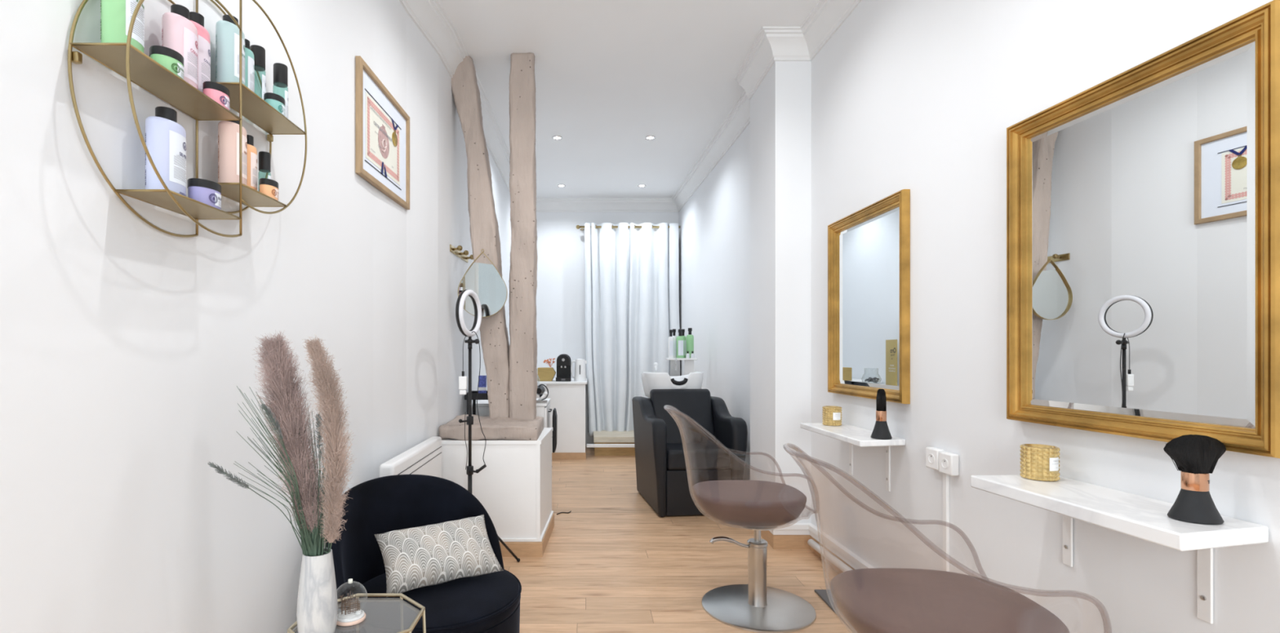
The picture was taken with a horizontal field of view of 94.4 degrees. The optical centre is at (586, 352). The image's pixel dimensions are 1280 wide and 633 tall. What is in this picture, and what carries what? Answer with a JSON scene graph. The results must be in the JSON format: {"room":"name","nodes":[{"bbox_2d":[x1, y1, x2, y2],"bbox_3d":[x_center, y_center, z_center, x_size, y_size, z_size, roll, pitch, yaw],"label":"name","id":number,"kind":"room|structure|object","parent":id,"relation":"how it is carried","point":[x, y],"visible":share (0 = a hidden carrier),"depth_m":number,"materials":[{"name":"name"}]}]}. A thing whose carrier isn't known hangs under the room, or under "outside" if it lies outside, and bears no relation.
{"room":"salon","nodes":[
{"label":"salon","id":0,"kind":"room"},
{"bbox_2d":[0,0,511,632],"bbox_3d":[-1.095,-0.398,3.200,0.310,3.420,10.000,0,0,0],"label":"wall","id":1,"kind":"structure","parent":0,"point":[127,344],"depth_m":1.55,"materials":[{"name":"white paint"}]},
{"bbox_2d":[67,0,306,237],"bbox_3d":[-0.984,-0.637,1.567,0.124,0.688,0.762,0,0,0],"label":"wire wall shelf","id":2,"kind":"object","parent":1,"relation":"attached to","point":[124,59],"visible":0.87,"depth_m":1.46,"materials":[{"name":"gold metal"}]},
{"bbox_2d":[100,0,144,53],"bbox_3d":[-0.995,-0.748,1.266,0.061,0.248,0.090,0,0,0],"label":"shampoo bottle","id":3,"kind":"object","parent":2,"relation":"on","point":[116,15],"visible":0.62,"depth_m":1.23,"materials":[{"name":"green plastic"}]},
{"bbox_2d":[130,1,144,40],"bbox_3d":[-0.966,-0.714,1.272,0.004,0.067,0.045,0,0,-6],"label":"label","id":4,"kind":"object","parent":3,"relation":"attached to","point":[138,32],"depth_m":1.27,"materials":[{"name":"grey"}]},
{"bbox_2d":[145,106,186,195],"bbox_3d":[-0.990,-0.465,1.389,0.065,0.211,0.100,0,0,0],"label":"shampoo bottle","id":5,"kind":"object","parent":2,"relation":"on","point":[165,139],"visible":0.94,"depth_m":1.36,"materials":[{"name":"purple plastic"}]},
{"bbox_2d":[173,155,186,182],"bbox_3d":[-0.960,-0.434,1.396,0.004,0.056,0.050,0,0,-6],"label":"print","id":6,"kind":"object","parent":5,"relation":"on","point":[180,162],"depth_m":1.39,"materials":[{"name":"grey"}]},
{"bbox_2d":[149,45,183,79],"bbox_3d":[-0.962,-0.654,1.352,0.061,0.060,0.073,0,0,0],"label":"jar","id":7,"kind":"object","parent":2,"relation":"on","point":[171,60],"visible":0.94,"depth_m":1.33,"materials":[{"name":"green plastic"}]},
{"bbox_2d":[161,4,197,88],"bbox_3d":[-0.990,-0.731,1.437,0.061,0.213,0.090,0,0,0],"label":"shampoo bottle","id":8,"kind":"object","parent":2,"relation":"on","point":[180,34],"visible":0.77,"depth_m":1.42,"materials":[{"name":"pink plastic"}]},
{"bbox_2d":[187,52,197,80],"bbox_3d":[-0.961,-0.699,1.443,0.004,0.057,0.045,0,0,-6],"label":"print","id":9,"kind":"object","parent":8,"relation":"on","point":[192,56],"depth_m":1.44,"materials":[{"name":"grey"}]},
{"bbox_2d":[189,11,210,93],"bbox_3d":[-1.012,-0.748,1.528,0.051,0.248,0.086,0,0,0],"label":"shampoo bottle","id":10,"kind":"object","parent":2,"relation":"on","point":[197,19],"visible":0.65,"depth_m":1.52,"materials":[{"name":"pink plastic"}]},
{"bbox_2d":[201,62,210,87],"bbox_3d":[-0.988,-0.714,1.534,0.003,0.067,0.043,0,0,-5],"label":"print","id":11,"kind":"object","parent":10,"relation":"attached to","point":[206,67],"depth_m":1.53,"materials":[{"name":"grey"}]},
{"bbox_2d":[187,177,221,209],"bbox_3d":[-0.962,-0.392,1.486,0.065,0.066,0.087,0,0,0],"label":"jar","id":12,"kind":"object","parent":2,"relation":"on","point":[206,192],"visible":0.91,"depth_m":1.46,"materials":[{"name":"purple plastic"}]},
{"bbox_2d":[202,81,230,110],"bbox_3d":[-0.955,-0.653,1.522,0.053,0.058,0.073,0,0,0],"label":"jar","id":13,"kind":"object","parent":2,"relation":"on","point":[219,93],"visible":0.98,"depth_m":1.50,"materials":[{"name":"pink plastic"}]},
{"bbox_2d":[215,14,244,84],"bbox_3d":[-0.990,-0.825,1.640,0.061,0.207,0.090,0,0,0],"label":"shampoo bottle","id":14,"kind":"object","parent":2,"relation":"on","point":[227,33],"visible":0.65,"depth_m":1.60,"materials":[{"name":"teal plastic"}]},
{"bbox_2d":[237,54,244,79],"bbox_3d":[-0.962,-0.796,1.646,0.007,0.056,0.044,0,0,0],"label":"print","id":15,"kind":"object","parent":14,"relation":"on","point":[243,55],"depth_m":1.65,"materials":[{"name":"grey"}]},
{"bbox_2d":[217,116,247,185],"bbox_3d":[-0.990,-0.555,1.650,0.061,0.205,0.090,0,0,0],"label":"shampoo bottle","id":16,"kind":"object","parent":2,"relation":"on","point":[228,131],"visible":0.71,"depth_m":1.61,"materials":[{"name":"pink plastic"}]},
{"bbox_2d":[242,155,247,176],"bbox_3d":[-0.961,-0.527,1.656,0.004,0.056,0.045,0,0,-6],"label":"print","id":17,"kind":"object","parent":16,"relation":"on","point":[244,157],"depth_m":1.66,"materials":[{"name":"grey"}]},
{"bbox_2d":[244,39,254,93],"bbox_3d":[-1.000,-0.817,1.727,0.043,0.191,0.060,0,0,0],"label":"shampoo bottle","id":18,"kind":"object","parent":2,"relation":"on","point":[249,55],"visible":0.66,"depth_m":1.72,"materials":[{"name":"teal plastic"}]},
{"bbox_2d":[246,134,257,190],"bbox_3d":[-0.992,-0.543,1.732,0.037,0.181,0.060,0,0,0],"label":"shampoo bottle","id":19,"kind":"object","parent":2,"relation":"on","point":[251,182],"visible":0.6,"depth_m":1.72,"materials":[{"name":"plastic"}]},
{"bbox_2d":[253,168,257,185],"bbox_3d":[-0.975,-0.515,1.736,0.004,0.047,0.030,0,0,0],"label":"print","id":20,"kind":"object","parent":19,"relation":"on","point":[255,170],"depth_m":1.73,"materials":[{"name":"grey"}]},
{"bbox_2d":[249,44,266,99],"bbox_3d":[-1.016,-0.830,1.822,0.045,0.217,0.044,0,0,0],"label":"spray bottle","id":21,"kind":"object","parent":2,"relation":"on","point":[259,52],"visible":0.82,"depth_m":1.81,"materials":[{"name":"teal plastic"}]},
{"bbox_2d":[257,151,271,191],"bbox_3d":[-0.984,-0.530,1.803,0.035,0.155,0.034,0,0,0],"label":"spray bottle","id":22,"kind":"object","parent":2,"relation":"on","point":[264,157],"visible":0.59,"depth_m":1.79,"materials":[{"name":"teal plastic"}]},
{"bbox_2d":[259,177,278,200],"bbox_3d":[-0.946,-0.480,1.757,0.045,0.055,0.069,0,0,0],"label":"jar","id":23,"kind":"object","parent":2,"relation":"on","point":[268,187],"visible":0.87,"depth_m":1.73,"materials":[{"name":"plastic"}]},
{"bbox_2d":[263,92,285,115],"bbox_3d":[-0.958,-0.751,1.812,0.053,0.060,0.073,0,0,0],"label":"jar","id":24,"kind":"object","parent":2,"relation":"on","point":[276,101],"visible":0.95,"depth_m":1.79,"materials":[{"name":"teal plastic"}]},
{"bbox_2d":[272,62,288,119],"bbox_3d":[-0.990,-0.823,1.908,0.045,0.204,0.044,0,0,0],"label":"spray bottle","id":25,"kind":"object","parent":2,"relation":"on","point":[280,70],"visible":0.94,"depth_m":1.90,"materials":[{"name":"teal plastic"}]},
{"bbox_2d":[355,56,409,209],"bbox_3d":[-1.029,-1.077,3.025,0.024,0.530,0.700,0,0,1],"label":"framed picture","id":26,"kind":"object","parent":1,"relation":"attached to","point":[382,126],"visible":1,"depth_m":2.95,"materials":[{"name":"brown wood"}]},
{"bbox_2d":[379,436,441,478],"bbox_3d":[-0.949,0.740,3.225,0.096,0.425,0.930,0,0,0],"label":"heater","id":27,"kind":"object","parent":1,"relation":"attached to","point":[424,458],"visible":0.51,"depth_m":3.21,"materials":[{"name":"white metal"}]},
{"bbox_2d":[399,0,510,193],"bbox_3d":[-0.947,-2.025,3.200,0.196,0.165,10.002,0,0,1],"label":"trim","id":28,"kind":"structure","parent":1,"relation":"attached to","point":[429,16],"depth_m":3.94,"materials":[{"name":"white paint"}]},
{"bbox_2d":[449,244,473,262],"bbox_3d":[-0.921,-0.735,4.419,0.078,0.054,0.540,0,0,1],"label":"hook rack","id":29,"kind":"object","parent":1,"relation":"attached to","point":[457,251],"visible":0.91,"depth_m":4.40,"materials":[{"name":"gold metal"}]},
{"bbox_2d":[441,427,551,538],"bbox_3d":[-0.614,0.943,4.120,0.703,0.740,0.660,0,0,0],"label":"wall","id":30,"kind":"structure","parent":0,"point":[506,488],"depth_m":3.79,"materials":[{"name":"paint"}]},
{"bbox_2d":[438,414,543,440],"bbox_3d":[-0.637,0.526,4.101,0.635,0.138,0.633,0,0,0],"label":"sill","id":31,"kind":"structure","parent":30,"relation":"on","point":[498,428],"depth_m":3.81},
{"bbox_2d":[451,55,509,418],"bbox_3d":[-0.786,-0.786,4.269,0.494,2.631,0.197,0,0,0],"label":"timber post","id":32,"kind":"object","parent":31,"relation":"on","point":[484,228],"visible":0.82,"depth_m":4.19,"materials":[{"name":"wood"}]},
{"bbox_2d":[457,248,506,317],"bbox_3d":[-0.721,-0.477,4.091,0.338,0.476,0.026,0,0,-5],"label":"mirror","id":33,"kind":"object","parent":32,"relation":"attached to","point":[483,279],"visible":0.9,"depth_m":4.09,"materials":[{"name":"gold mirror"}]},
{"bbox_2d":[508,53,537,420],"bbox_3d":[-0.457,-0.805,4.239,0.201,2.605,0.204,0,0,0],"label":"timber post","id":34,"kind":"object","parent":31,"relation":"on","point":[522,357],"visible":0.99,"depth_m":4.15,"materials":[{"name":"wood"}]},
{"bbox_2d":[441,427,552,444],"bbox_3d":[-0.607,0.582,4.116,0.706,0.022,0.668,0,0,0],"label":"trim","id":35,"kind":"structure","parent":30,"relation":"attached to","point":[443,442],"depth_m":3.78,"materials":[{"name":"wood"}]},
{"bbox_2d":[498,511,553,542],"bbox_3d":[-0.605,1.208,4.114,0.710,0.018,0.672,0,0,0],"label":"trim","id":36,"kind":"structure","parent":30,"relation":"attached to","point":[552,512],"depth_m":3.78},
{"bbox_2d":[499,513,554,557],"bbox_3d":[-0.602,1.266,4.111,0.716,0.094,0.678,0,0,0],"label":"baseboard","id":37,"kind":"structure","parent":30,"relation":"attached to","point":[521,549],"depth_m":3.77,"materials":[{"name":"brown wood"}]},
{"bbox_2d":[536,444,540,538],"bbox_3d":[-0.310,0.895,3.786,0.024,0.606,0.008,0,0,0],"label":"trim","id":38,"kind":"structure","parent":30,"relation":"attached to","point":[538,446],"depth_m":3.78,"materials":[{"name":"wood"}]},
{"bbox_2d":[536,212,678,446],"bbox_3d":[0.300,-0.398,8.275,3.100,3.420,0.150,0,0,0],"label":"wall","id":39,"kind":"structure","parent":0,"point":[561,275],"depth_m":8.20,"materials":[{"name":"white paint"}]},
{"bbox_2d":[536,198,678,212],"bbox_3d":[0.170,-2.025,8.140,2.220,0.165,0.120,0,0,0],"label":"trim","id":40,"kind":"structure","parent":39,"relation":"attached to","point":[543,205],"depth_m":8.15,"materials":[{"name":"white paint"}]},
{"bbox_2d":[586,444,634,447],"bbox_3d":[0.635,1.173,7.370,1.270,0.030,0.080,0,0,0],"label":"trim","id":41,"kind":"structure","parent":39,"relation":"attached to","point":[588,445],"depth_m":7.33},
{"bbox_2d":[593,430,634,442],"bbox_3d":[0.680,1.107,7.815,1.180,0.070,0.770,0,0,0],"label":"trim","id":42,"kind":"structure","parent":39,"relation":"attached to","point":[603,436],"depth_m":7.44,"materials":[{"name":"wood"}]},
{"bbox_2d":[593,442,635,456],"bbox_3d":[0.685,1.228,7.825,1.170,0.170,0.750,0,0,0],"label":"trim","id":43,"kind":"structure","parent":39,"relation":"attached to","point":[598,451],"depth_m":7.45,"materials":[{"name":"brown wood"}]},
{"bbox_2d":[576,225,679,231],"bbox_3d":[0.562,-1.698,8.107,1.416,0.056,0.230,0,0,0],"label":"curtain rod","id":44,"kind":"object","parent":39,"relation":"attached to","point":[578,227],"visible":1,"depth_m":8.01,"materials":[{"name":"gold metal"}]},
{"bbox_2d":[584,222,679,436],"bbox_3d":[0.616,-0.296,8.011,1.295,2.892,0.146,0,0,0],"label":"curtain","id":45,"kind":"object","parent":44,"relation":"hanging from","point":[632,274],"visible":0.88,"depth_m":7.98,"materials":[{"name":"fabric"}]},
{"bbox_2d":[438,0,818,198],"bbox_3d":[0.300,-2.158,3.200,3.400,0.100,10.600,0,0,0],"label":"ceiling","id":46,"kind":"structure","parent":0,"point":[611,75],"depth_m":4.47,"materials":[{"name":"white paint"}]},
{"bbox_2d":[502,446,853,632],"bbox_3d":[0.300,1.363,3.200,3.400,0.100,10.600,0,0,0],"label":"floor","id":47,"kind":"structure","parent":0,"point":[611,564],"depth_m":3.59,"materials":[{"name":"brown wood"}]},
{"bbox_2d":[287,593,426,632],"bbox_3d":[-0.641,1.030,1.662,0.374,0.566,0.374,0,0,0],"label":"side table","id":48,"kind":"object","parent":47,"relation":"on","point":[422,613],"visible":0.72,"depth_m":1.80,"materials":[{"name":"gold metal"}]},
{"bbox_2d":[296,547,337,632],"bbox_3d":[-0.714,0.644,1.565,0.100,0.226,0.100,0,0,0],"label":"vase","id":49,"kind":"object","parent":48,"relation":"on","point":[317,611],"visible":0.97,"depth_m":1.53,"materials":[{"name":"ceramic"}]},
{"bbox_2d":[207,462,307,552],"bbox_3d":[-0.827,0.443,1.498,0.235,0.344,0.029,0,0,-24],"label":"stem","id":50,"kind":"object","parent":49,"relation":"in","point":[220,471],"visible":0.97,"depth_m":1.47,"materials":[{"name":"green plant"}]},
{"bbox_2d":[260,403,310,546],"bbox_3d":[-0.779,0.374,1.533,0.121,0.484,0.021,0,0,-24],"label":"stem","id":51,"kind":"object","parent":49,"relation":"in","point":[277,425],"visible":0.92,"depth_m":1.52,"materials":[{"name":"green plant"}]},
{"bbox_2d":[252,332,325,533],"bbox_3d":[-0.790,0.298,1.579,0.204,0.716,0.139,0,0,14],"label":"pampas grass","id":52,"kind":"object","parent":49,"relation":"in","point":[286,405],"depth_m":1.56,"materials":[{"name":"plant"}]},
{"bbox_2d":[233,386,349,556],"bbox_3d":[-0.783,0.361,1.570,0.286,0.551,0.217,0,0,0],"label":"grass","id":53,"kind":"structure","parent":49,"relation":"in","point":[313,537],"depth_m":1.55,"materials":[{"name":"plant"}]},
{"bbox_2d":[314,413,324,553],"bbox_3d":[-0.702,0.387,1.536,0.043,0.457,0.024,0,0,38],"label":"stem","id":54,"kind":"object","parent":49,"relation":"in","point":[317,419],"visible":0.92,"depth_m":1.53,"materials":[{"name":"green plant"}]},
{"bbox_2d":[302,336,355,555],"bbox_3d":[-0.674,0.305,1.549,0.134,0.701,0.109,0,0,32],"label":"pampas grass","id":55,"kind":"object","parent":49,"relation":"in","point":[329,402],"depth_m":1.54,"materials":[{"name":"plant"}]},
{"bbox_2d":[336,578,366,626],"bbox_3d":[-0.668,0.701,1.668,0.091,0.114,0.091,0,0,-15],"label":"glass dome","id":56,"kind":"object","parent":48,"relation":"on","point":[349,617],"visible":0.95,"depth_m":1.66,"materials":[{"name":"clear glass"}]},
{"bbox_2d":[326,474,521,632],"bbox_3d":[-0.604,0.918,2.268,0.710,0.788,0.708,0,0,0],"label":"armchair","id":57,"kind":"object","parent":47,"relation":"on","point":[489,603],"visible":0.69,"depth_m":2.26,"materials":[{"name":"black fabric"}]},
{"bbox_2d":[351,569,520,632],"bbox_3d":[-0.565,0.916,2.230,0.628,0.068,0.628,0,0,0],"label":"seat cushion","id":58,"kind":"object","parent":57,"relation":"on","point":[485,603],"depth_m":2.08,"materials":[{"name":"black fabric"}]},
{"bbox_2d":[373,515,503,597],"bbox_3d":[-0.561,0.769,2.260,0.451,0.206,0.204,0,0,-33],"label":"throw cushion","id":59,"kind":"object","parent":57,"relation":"on","point":[415,557],"visible":1,"depth_m":2.20,"materials":[{"name":"fabric"}]},
{"bbox_2d":[464,391,488,415],"bbox_3d":[-0.790,0.815,4.660,0.290,0.995,0.300,0,0,0],"label":"trolley","id":60,"kind":"object","parent":47,"relation":"on","point":[480,396],"visible":0.11,"depth_m":4.51,"materials":[{"name":"black plastic"}]},
{"bbox_2d":[464,391,488,399],"bbox_3d":[-0.790,0.343,4.660,0.290,0.050,0.300,0,0,0],"label":"tray","id":61,"kind":"object","parent":60,"relation":"on","point":[480,396],"depth_m":4.51,"materials":[{"name":"plastic"}]},
{"bbox_2d":[478,375,486,393],"bbox_3d":[-0.812,0.273,4.600,0.058,0.175,0.042,0,0,0],"label":"box","id":62,"kind":"object","parent":60,"relation":"in","point":[482,380],"visible":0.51,"depth_m":4.58,"materials":[{"name":"cardboard"}]},
{"bbox_2d":[455,289,519,562],"bbox_3d":[-0.689,0.469,3.486,0.549,1.686,0.500,0,0,0],"label":"ring light","id":63,"kind":"object","parent":47,"relation":"on","point":[463,295],"visible":0.89,"depth_m":3.54,"materials":[{"name":"black plastic"}]},
{"bbox_2d":[458,289,481,337],"bbox_3d":[-0.695,-0.233,3.548,0.019,0.282,0.282,0,0,15],"label":"diffuser","id":64,"kind":"object","parent":63,"relation":"attached to","point":[463,295],"depth_m":3.53,"materials":[{"name":"plastic"}]},
{"bbox_2d":[477,464,486,471],"bbox_3d":[-0.627,0.696,3.520,0.061,0.052,0.018,0,0,0],"label":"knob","id":65,"kind":"object","parent":63,"relation":"attached to","point":[484,466],"depth_m":3.51,"materials":[{"name":"black plastic"}]},
{"bbox_2d":[475,398,552,466],"bbox_3d":[-0.623,0.860,5.145,0.635,0.865,0.550,0,0,0],"label":"base cabinet","id":66,"kind":"object","parent":47,"relation":"on","point":[543,410],"visible":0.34,"depth_m":4.88,"materials":[{"name":"wood"}]},
{"bbox_2d":[536,391,547,403],"bbox_3d":[-0.403,0.379,4.920,0.155,0.095,0.060,0,0,0],"label":"steel tray","id":67,"kind":"object","parent":66,"relation":"on","point":[545,393],"visible":0.78,"depth_m":4.91,"materials":[{"name":"metal"}]},
{"bbox_2d":[537,384,548,400],"bbox_3d":[-0.381,0.346,5.030,0.122,0.148,0.220,0,0,0],"label":"fan","id":68,"kind":"object","parent":66,"relation":"on","point":[540,388],"visible":0.78,"depth_m":4.97,"materials":[{"name":"black plastic"}]},
{"bbox_2d":[552,408,557,453],"bbox_3d":[-0.277,0.679,5.130,0.032,0.367,0.200,0,0,0],"label":"bag","id":69,"kind":"object","parent":66,"relation":"hanging from","point":[554,411],"visible":1,"depth_m":5.03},
{"bbox_2d":[537,377,586,459],"bbox_3d":[-0.463,0.839,7.680,0.935,0.948,1.030,0,0,0],"label":"cabinet","id":70,"kind":"object","parent":47,"relation":"on","point":[568,398],"depth_m":7.19,"materials":[{"name":"white wood"}]},
{"bbox_2d":[537,367,555,381],"bbox_3d":[-0.498,0.281,7.400,0.219,0.165,0.200,0,0,0],"label":"box","id":71,"kind":"object","parent":70,"relation":"on","point":[544,374],"visible":1,"depth_m":7.30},
{"bbox_2d":[543,358,555,367],"bbox_3d":[-0.472,0.139,7.455,0.153,0.118,0.081,0,0,0],"label":"dried flowers","id":72,"kind":"object","parent":71,"relation":"on","point":[544,361],"visible":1,"depth_m":7.46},
{"bbox_2d":[537,377,586,384],"bbox_3d":[-0.463,0.380,7.680,0.935,0.031,1.030,0,0,0],"label":"countertop","id":73,"kind":"structure","parent":70,"relation":"on","point":[553,382],"depth_m":7.16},
{"bbox_2d":[555,354,571,382],"bbox_3d":[-0.287,0.196,7.378,0.186,0.335,0.303,0,0,0],"label":"coffee machine","id":74,"kind":"object","parent":70,"relation":"on","point":[563,362],"visible":0.99,"depth_m":7.26,"materials":[{"name":"black plastic"}]},
{"bbox_2d":[555,377,571,382],"bbox_3d":[-0.287,0.340,7.295,0.186,0.048,0.130,0,0,0],"label":"drip tray","id":75,"kind":"object","parent":74,"relation":"on","point":[557,379],"depth_m":7.23,"materials":[{"name":"black plastic"}]},
{"bbox_2d":[570,359,586,381],"bbox_3d":[-0.092,0.225,7.367,0.170,0.278,0.148,0,0,36],"label":"electric kettle","id":76,"kind":"object","parent":70,"relation":"on","point":[580,364],"visible":1,"depth_m":7.31,"materials":[{"name":"white plastic"}]},
{"bbox_2d":[665,358,697,376],"bbox_3d":[1.015,0.690,6.330,0.310,1.245,0.220,0,0,0],"label":"shelf","id":77,"kind":"object","parent":47,"relation":"on","point":[688,362],"visible":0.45,"depth_m":6.32,"materials":[{"name":"white plastic"}]},
{"bbox_2d":[668,329,674,358],"bbox_3d":[0.900,-0.084,6.290,0.060,0.301,0.061,0,0,0],"label":"bottle","id":78,"kind":"object","parent":77,"relation":"on","point":[671,340],"visible":1,"depth_m":6.26,"materials":[{"name":"white plastic"}]},
{"bbox_2d":[672,328,676,358],"bbox_3d":[0.945,-0.089,6.370,0.066,0.311,0.067,0,0,0],"label":"bottle","id":79,"kind":"object","parent":77,"relation":"on","point":[673,330],"visible":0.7,"depth_m":6.34,"materials":[{"name":"white plastic"}]},
{"bbox_2d":[676,329,684,358],"bbox_3d":[1.000,-0.087,6.300,0.084,0.306,0.085,0,0,0],"label":"bottle","id":80,"kind":"object","parent":77,"relation":"on","point":[680,340],"visible":1,"depth_m":6.26,"materials":[{"name":"green plastic"}]},
{"bbox_2d":[681,329,685,358],"bbox_3d":[1.046,-0.089,6.392,0.062,0.311,0.063,0,0,0],"label":"bottle","id":81,"kind":"object","parent":77,"relation":"on","point":[683,331],"visible":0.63,"depth_m":6.37,"materials":[{"name":"green plastic"}]},
{"bbox_2d":[686,328,693,358],"bbox_3d":[1.108,-0.094,6.325,0.080,0.321,0.081,0,0,0],"label":"bottle","id":82,"kind":"object","parent":77,"relation":"on","point":[690,338],"visible":0.83,"depth_m":6.29,"materials":[{"name":"green plastic"}]},
{"bbox_2d":[631,359,747,517],"bbox_3d":[0.842,0.689,5.245,0.777,1.247,1.174,0,0,-7],"label":"chair","id":83,"kind":"object","parent":47,"relation":"on","point":[661,473],"visible":0.98,"depth_m":4.92,"materials":[{"name":"black leather"}]},
{"bbox_2d":[641,359,703,397],"bbox_3d":[0.800,0.246,5.553,0.551,0.362,0.568,0,0,0],"label":"basin","id":84,"kind":"object","parent":83,"relation":"in","point":[692,381],"depth_m":5.31,"materials":[{"name":"white ceramic"}]},
{"bbox_2d":[663,404,819,632],"bbox_3d":[0.779,0.797,3.030,0.758,1.031,0.600,0,0,0],"label":"salon chair","id":85,"kind":"object","parent":47,"relation":"on","point":[757,506],"visible":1,"depth_m":2.95,"materials":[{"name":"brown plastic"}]},
{"bbox_2d":[691,480,806,526],"bbox_3d":[0.824,0.783,3.030,0.550,0.155,0.517,0,0,0],"label":"seat cushion","id":86,"kind":"object","parent":85,"relation":"on","point":[744,503],"depth_m":2.85,"materials":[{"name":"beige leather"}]},
{"bbox_2d":[814,590,857,632],"bbox_3d":[1.330,1.306,2.950,0.170,0.012,0.560,0,0,0],"label":"plate","id":87,"kind":"object","parent":47,"relation":"on","point":[822,594],"visible":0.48,"depth_m":3.05,"materials":[{"name":"metal"}]},
{"bbox_2d":[784,443,1111,632],"bbox_3d":[0.964,0.797,1.695,0.758,1.031,0.601,0,0,3],"label":"salon chair","id":88,"kind":"object","parent":47,"relation":"on","point":[874,600],"visible":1,"depth_m":1.65,"materials":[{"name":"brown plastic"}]},
{"bbox_2d":[830,568,1069,632],"bbox_3d":[1.009,0.783,1.693,0.550,0.155,0.517,0,0,3],"label":"seat cushion","id":89,"kind":"object","parent":88,"relation":"on","point":[874,600],"depth_m":1.65,"materials":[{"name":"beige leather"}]},
{"bbox_2d":[678,123,750,480],"bbox_3d":[1.565,-0.398,6.375,0.570,3.420,3.650,0,0,0],"label":"wall","id":90,"kind":"structure","parent":0,"point":[714,223],"depth_m":5.88,"materials":[{"name":"white paint"}]},
{"bbox_2d":[671,91,750,212],"bbox_3d":[1.280,-2.025,6.373,0.120,0.165,3.652,0,0,-2],"label":"trim","id":91,"kind":"structure","parent":90,"relation":"attached to","point":[738,119],"depth_m":5.89,"materials":[{"name":"white paint"}]},
{"bbox_2d":[750,61,811,523],"bbox_3d":[1.555,-0.398,4.245,0.590,3.420,0.610,0,0,0],"label":"wall pier","id":92,"kind":"object","parent":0,"point":[780,107],"visible":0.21,"depth_m":3.94,"materials":[{"name":"white paint"}]},
{"bbox_2d":[811,0,1279,632],"bbox_3d":[1.675,-0.398,1.070,0.350,3.420,5.740,0,0,0],"label":"wall","id":93,"kind":"structure","parent":0,"point":[922,97],"depth_m":2.36,"materials":[{"name":"white paint"}]},
{"bbox_2d":[734,0,862,100],"bbox_3d":[1.446,-2.025,1.378,0.366,0.165,6.367,0,0,-3],"label":"trim","id":94,"kind":"structure","parent":93,"relation":"attached to","point":[803,42],"depth_m":3.87,"materials":[{"name":"white paint"}]},
{"bbox_2d":[760,530,854,573],"bbox_3d":[1.499,1.266,1.378,0.259,0.094,6.362,0,0,-3],"label":"baseboard","id":95,"kind":"structure","parent":93,"relation":"attached to","point":[775,542],"depth_m":3.92,"materials":[{"name":"brown wood"}]},
{"bbox_2d":[768,523,874,569],"bbox_3d":[1.493,1.181,1.378,0.271,0.072,6.363,0,0,-3],"label":"trim","id":96,"kind":"structure","parent":93,"relation":"attached to","point":[842,553],"depth_m":3.69,"materials":[{"name":"wood"}]},
{"bbox_2d":[807,539,853,572],"bbox_3d":[1.510,1.238,2.515,0.058,0.044,2.632,0,0,-2],"label":"pipe","id":97,"kind":"object","parent":93,"relation":"attached to","point":[833,560],"visible":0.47,"depth_m":3.53,"materials":[{"name":"white plastic"}]},
{"bbox_2d":[800,422,905,492],"bbox_3d":[1.397,0.563,3.140,0.271,0.285,0.699,0,0,0],"label":"shelf","id":98,"kind":"object","parent":93,"relation":"attached to","point":[852,435],"visible":1,"depth_m":3.00,"materials":[{"name":"white wood"}]},
{"bbox_2d":[822,406,841,426],"bbox_3d":[1.408,0.367,3.385,0.105,0.105,0.104,0,0,36],"label":"candle jar","id":99,"kind":"object","parent":98,"relation":"on","point":[832,415],"visible":1,"depth_m":3.34,"materials":[{"name":"gold metal"}]},
{"bbox_2d":[871,389,892,439],"bbox_3d":[1.432,0.300,2.868,0.097,0.240,0.137,0,0,-7],"label":"brush","id":100,"kind":"object","parent":98,"relation":"on","point":[881,431],"visible":1,"depth_m":2.84,"materials":[{"name":"black plastic"}]},
{"bbox_2d":[827,189,910,404],"bbox_3d":[1.503,-0.263,3.199,0.044,1.020,0.800,0,0,-2],"label":"wall mirror","id":101,"kind":"object","parent":93,"relation":"attached to","point":[868,249],"visible":1,"depth_m":3.13,"materials":[{"name":"gold metal"}]},
{"bbox_2d":[925,447,944,471],"bbox_3d":[1.526,0.468,2.584,0.037,0.090,0.085,0,0,-3],"label":"power socket","id":102,"kind":"object","parent":93,"relation":"attached to","point":[931,453],"visible":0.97,"depth_m":2.57,"materials":[{"name":"white plastic"}]},
{"bbox_2d":[942,473,949,572],"bbox_3d":[1.542,0.830,2.530,0.014,0.630,0.028,0,0,0],"label":"cable conduit","id":103,"kind":"object","parent":93,"relation":"attached to","point":[945,477],"visible":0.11,"depth_m":2.52,"materials":[{"name":"white plastic"}]},
{"bbox_2d":[938,451,959,476],"bbox_3d":[1.530,0.472,2.494,0.037,0.090,0.085,0,0,-3],"label":"power socket","id":104,"kind":"object","parent":93,"relation":"attached to","point":[948,463],"visible":1,"depth_m":2.47,"materials":[{"name":"white plastic"}]},
{"bbox_2d":[970,475,1268,624],"bbox_3d":[1.460,0.556,1.671,0.288,0.285,0.644,0,0,-6],"label":"shelf","id":105,"kind":"object","parent":93,"relation":"attached to","point":[1144,518],"visible":0.97,"depth_m":1.54,"materials":[{"name":"white wood"}]},
{"bbox_2d":[1019,444,1060,481],"bbox_3d":[1.478,0.360,1.925,0.104,0.105,0.105,0,0,36],"label":"candle jar","id":106,"kind":"object","parent":105,"relation":"on","point":[1038,462],"visible":1,"depth_m":1.89,"materials":[{"name":"wicker"}]},
{"bbox_2d":[1163,435,1226,524],"bbox_3d":[1.497,0.308,1.452,0.136,0.208,0.097,0,0,30],"label":"brush","id":107,"kind":"object","parent":105,"relation":"on","point":[1196,456],"visible":1,"depth_m":1.43,"materials":[{"name":"black plastic"}]},
{"bbox_2d":[1006,0,1279,458],"bbox_3d":[1.567,-0.283,1.743,0.044,1.055,0.785,0,0,-5],"label":"wall mirror","id":108,"kind":"object","parent":93,"relation":"attached to","point":[1143,204],"visible":1,"depth_m":1.65,"materials":[{"name":"gold metal"}]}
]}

